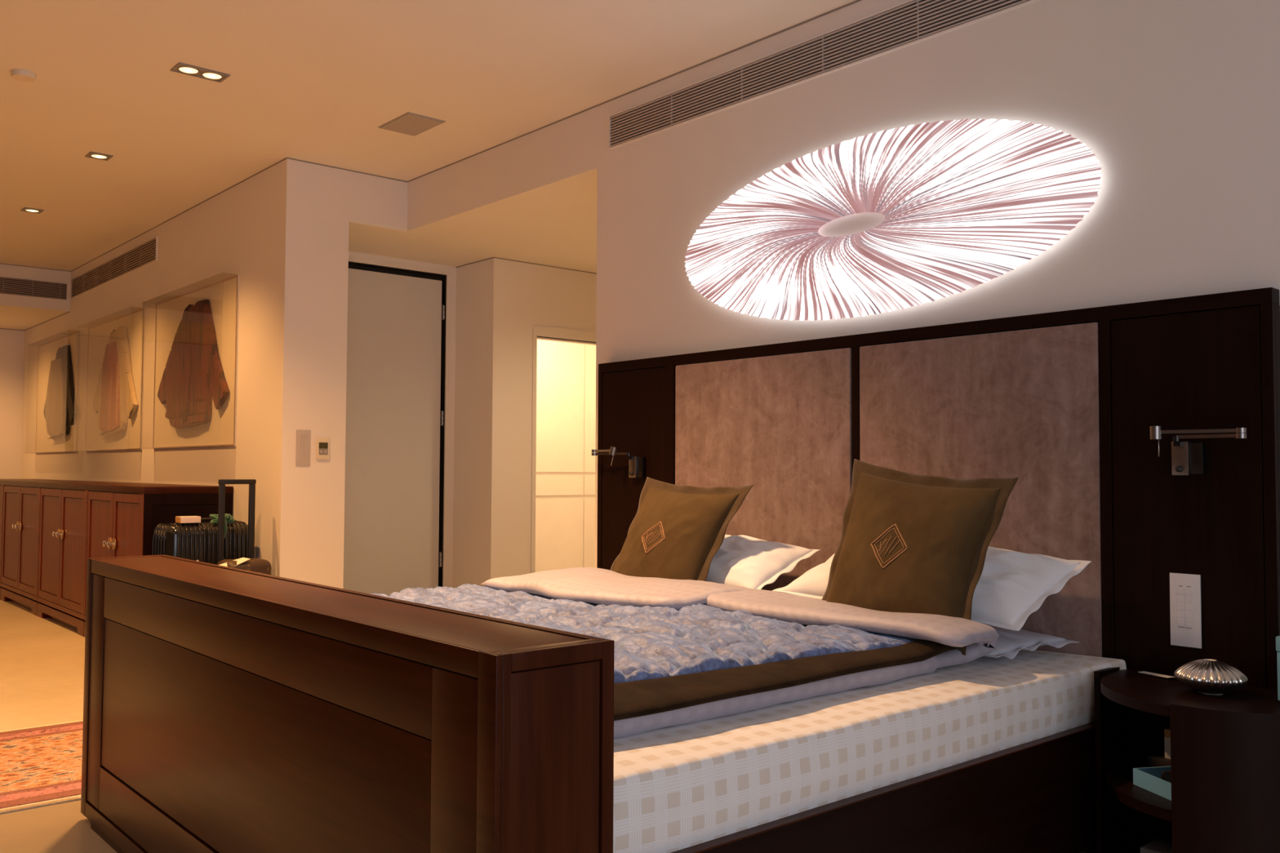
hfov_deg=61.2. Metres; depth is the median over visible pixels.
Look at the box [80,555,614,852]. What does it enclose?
footboard
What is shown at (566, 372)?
door
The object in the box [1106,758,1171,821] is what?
shelf
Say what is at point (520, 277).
wall
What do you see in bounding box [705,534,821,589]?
pillow
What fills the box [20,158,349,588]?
wall
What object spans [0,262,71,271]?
trim
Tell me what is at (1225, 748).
nightstand
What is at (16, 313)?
ceiling
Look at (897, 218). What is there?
wall lamp
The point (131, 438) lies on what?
display box
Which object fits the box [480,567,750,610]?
duvet
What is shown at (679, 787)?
mattress
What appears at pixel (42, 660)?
floor
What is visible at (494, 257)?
trim
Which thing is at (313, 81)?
ceiling
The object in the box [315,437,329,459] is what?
thermostat
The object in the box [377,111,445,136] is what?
air vent
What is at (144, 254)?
air vent
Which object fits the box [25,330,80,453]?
display box
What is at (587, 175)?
trim
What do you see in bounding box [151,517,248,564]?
suitcase
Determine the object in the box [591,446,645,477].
reading lamp
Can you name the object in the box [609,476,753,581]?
cushion
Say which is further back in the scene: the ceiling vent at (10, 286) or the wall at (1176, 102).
the ceiling vent at (10, 286)
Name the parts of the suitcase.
carry handle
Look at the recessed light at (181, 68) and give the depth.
5.03 m
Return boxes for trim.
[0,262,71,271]
[24,311,70,330]
[71,157,287,271]
[287,157,407,182]
[407,0,861,182]
[407,164,597,235]
[455,257,493,267]
[493,257,596,274]
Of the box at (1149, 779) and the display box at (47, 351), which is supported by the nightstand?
the box at (1149, 779)
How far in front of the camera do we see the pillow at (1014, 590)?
3.30 m
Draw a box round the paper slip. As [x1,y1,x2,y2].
[1137,671,1175,678]
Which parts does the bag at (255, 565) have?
handle post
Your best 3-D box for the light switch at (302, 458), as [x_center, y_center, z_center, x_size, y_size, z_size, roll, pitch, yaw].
[-2.002,0.127,6.431,0.087,0.214,0.007,2,-3,-41]
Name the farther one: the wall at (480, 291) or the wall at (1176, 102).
the wall at (480, 291)
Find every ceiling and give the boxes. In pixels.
[0,0,856,271]
[0,263,71,329]
[348,181,597,272]
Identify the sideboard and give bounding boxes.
[0,479,233,637]
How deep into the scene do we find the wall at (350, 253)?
7.83 m
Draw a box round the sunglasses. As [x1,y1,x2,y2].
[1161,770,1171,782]
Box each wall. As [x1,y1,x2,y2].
[0,328,24,479]
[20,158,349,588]
[348,251,450,270]
[349,170,407,227]
[407,0,1279,568]
[447,266,456,587]
[452,257,505,587]
[502,259,596,577]
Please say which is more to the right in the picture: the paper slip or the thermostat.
the paper slip
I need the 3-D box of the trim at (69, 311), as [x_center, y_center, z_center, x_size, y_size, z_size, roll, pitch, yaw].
[-5.961,-1.052,10.851,0.003,0.007,1.873,2,-3,-41]
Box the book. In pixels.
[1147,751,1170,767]
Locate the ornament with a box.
[1173,658,1248,694]
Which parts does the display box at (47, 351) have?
pane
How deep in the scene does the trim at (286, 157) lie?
7.67 m
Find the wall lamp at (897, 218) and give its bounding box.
[684,118,1102,320]
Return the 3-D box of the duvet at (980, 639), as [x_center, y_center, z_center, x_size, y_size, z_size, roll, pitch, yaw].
[0.088,0.624,3.055,1.674,0.172,1.161,2,-3,-41]
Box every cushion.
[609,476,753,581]
[821,458,1018,655]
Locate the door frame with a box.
[530,324,595,573]
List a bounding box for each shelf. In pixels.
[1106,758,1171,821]
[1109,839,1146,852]
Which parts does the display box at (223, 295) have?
pane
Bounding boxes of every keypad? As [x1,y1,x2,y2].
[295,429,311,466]
[1169,573,1201,648]
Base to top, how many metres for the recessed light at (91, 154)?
0.011 m
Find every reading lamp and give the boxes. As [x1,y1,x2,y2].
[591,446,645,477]
[1149,426,1247,475]
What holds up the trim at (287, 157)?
attached to the wall at (372, 198)
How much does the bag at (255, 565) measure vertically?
1.104 m
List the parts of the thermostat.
control panel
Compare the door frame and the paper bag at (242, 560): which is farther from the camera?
the door frame
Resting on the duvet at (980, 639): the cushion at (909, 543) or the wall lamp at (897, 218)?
the cushion at (909, 543)
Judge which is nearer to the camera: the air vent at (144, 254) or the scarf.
the scarf
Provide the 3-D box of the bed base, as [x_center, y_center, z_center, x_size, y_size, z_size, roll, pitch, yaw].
[0.009,1.100,3.410,2.067,0.412,2.064,2,-3,-41]
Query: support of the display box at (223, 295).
attached to the wall at (286, 224)
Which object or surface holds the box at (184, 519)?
on the suitcase
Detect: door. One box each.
[342,256,450,595]
[534,339,595,572]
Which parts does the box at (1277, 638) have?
lid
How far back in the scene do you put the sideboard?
7.82 m
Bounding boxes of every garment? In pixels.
[43,345,78,439]
[93,326,137,435]
[157,299,229,428]
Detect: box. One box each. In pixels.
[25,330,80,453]
[81,307,145,451]
[150,274,239,448]
[175,515,200,523]
[1133,766,1171,800]
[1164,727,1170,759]
[1275,635,1279,700]
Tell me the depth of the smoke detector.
5.04 m
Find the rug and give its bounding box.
[0,720,83,814]
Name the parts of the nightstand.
panel, panel, curved door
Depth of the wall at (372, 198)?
6.80 m
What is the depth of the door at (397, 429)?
7.81 m
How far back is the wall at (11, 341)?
11.46 m
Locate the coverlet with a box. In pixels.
[369,583,959,720]
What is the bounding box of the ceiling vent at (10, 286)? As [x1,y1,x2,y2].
[0,275,67,300]
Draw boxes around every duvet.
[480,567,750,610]
[613,588,999,738]
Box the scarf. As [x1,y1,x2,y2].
[208,513,235,559]
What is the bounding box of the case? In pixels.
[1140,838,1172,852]
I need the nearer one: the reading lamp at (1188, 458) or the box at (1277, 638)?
the box at (1277, 638)
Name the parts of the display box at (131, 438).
pane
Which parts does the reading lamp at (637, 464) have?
arm, arm, plate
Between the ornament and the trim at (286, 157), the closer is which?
the ornament
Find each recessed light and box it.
[20,207,44,213]
[84,151,113,160]
[170,62,230,82]
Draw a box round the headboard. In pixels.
[596,287,1279,839]
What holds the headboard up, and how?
attached to the wall at (1176, 102)
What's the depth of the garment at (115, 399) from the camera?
8.77 m
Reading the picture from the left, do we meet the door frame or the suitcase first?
the suitcase
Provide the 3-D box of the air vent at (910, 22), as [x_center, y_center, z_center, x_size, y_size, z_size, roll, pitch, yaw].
[1.398,-1.527,3.597,0.014,0.167,4.724,2,-3,-41]
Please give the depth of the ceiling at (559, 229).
7.12 m
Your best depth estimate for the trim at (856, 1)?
5.11 m
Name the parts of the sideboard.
door, frame, door, frame, door, door, knob, frame, door, door, knob, knob, frame, door, frame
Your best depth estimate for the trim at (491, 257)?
7.94 m
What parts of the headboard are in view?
panel, rail, panel, panel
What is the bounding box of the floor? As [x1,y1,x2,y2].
[0,600,1096,852]
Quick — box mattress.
[613,649,1126,852]
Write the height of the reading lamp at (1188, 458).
0.144 m
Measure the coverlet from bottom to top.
0.097 m
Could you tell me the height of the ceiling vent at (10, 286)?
0.162 m
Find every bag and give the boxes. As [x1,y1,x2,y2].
[196,557,249,566]
[217,479,271,575]
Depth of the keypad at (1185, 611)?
3.18 m
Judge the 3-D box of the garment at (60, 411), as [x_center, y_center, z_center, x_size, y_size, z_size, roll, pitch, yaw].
[-5.475,-0.321,10.210,0.040,0.865,1.187,2,-3,-41]
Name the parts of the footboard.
panel, lid, panel, frame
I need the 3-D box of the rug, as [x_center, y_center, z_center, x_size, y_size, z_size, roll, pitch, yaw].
[-2.459,1.323,4.229,2.400,0.009,1.290,2,-3,-41]
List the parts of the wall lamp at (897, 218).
plate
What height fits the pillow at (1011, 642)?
0.084 m
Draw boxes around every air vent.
[71,235,158,298]
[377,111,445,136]
[608,0,1039,149]
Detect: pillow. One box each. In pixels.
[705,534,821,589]
[772,553,835,599]
[971,546,1091,631]
[984,624,1079,659]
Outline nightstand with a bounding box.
[1093,666,1279,852]
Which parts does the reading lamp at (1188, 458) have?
dimmer knob, plate, arm, arm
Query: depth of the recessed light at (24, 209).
7.74 m
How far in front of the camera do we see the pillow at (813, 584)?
3.78 m
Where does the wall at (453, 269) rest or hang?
in the wall at (480, 291)
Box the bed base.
[671,720,1096,852]
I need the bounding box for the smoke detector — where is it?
[10,68,36,81]

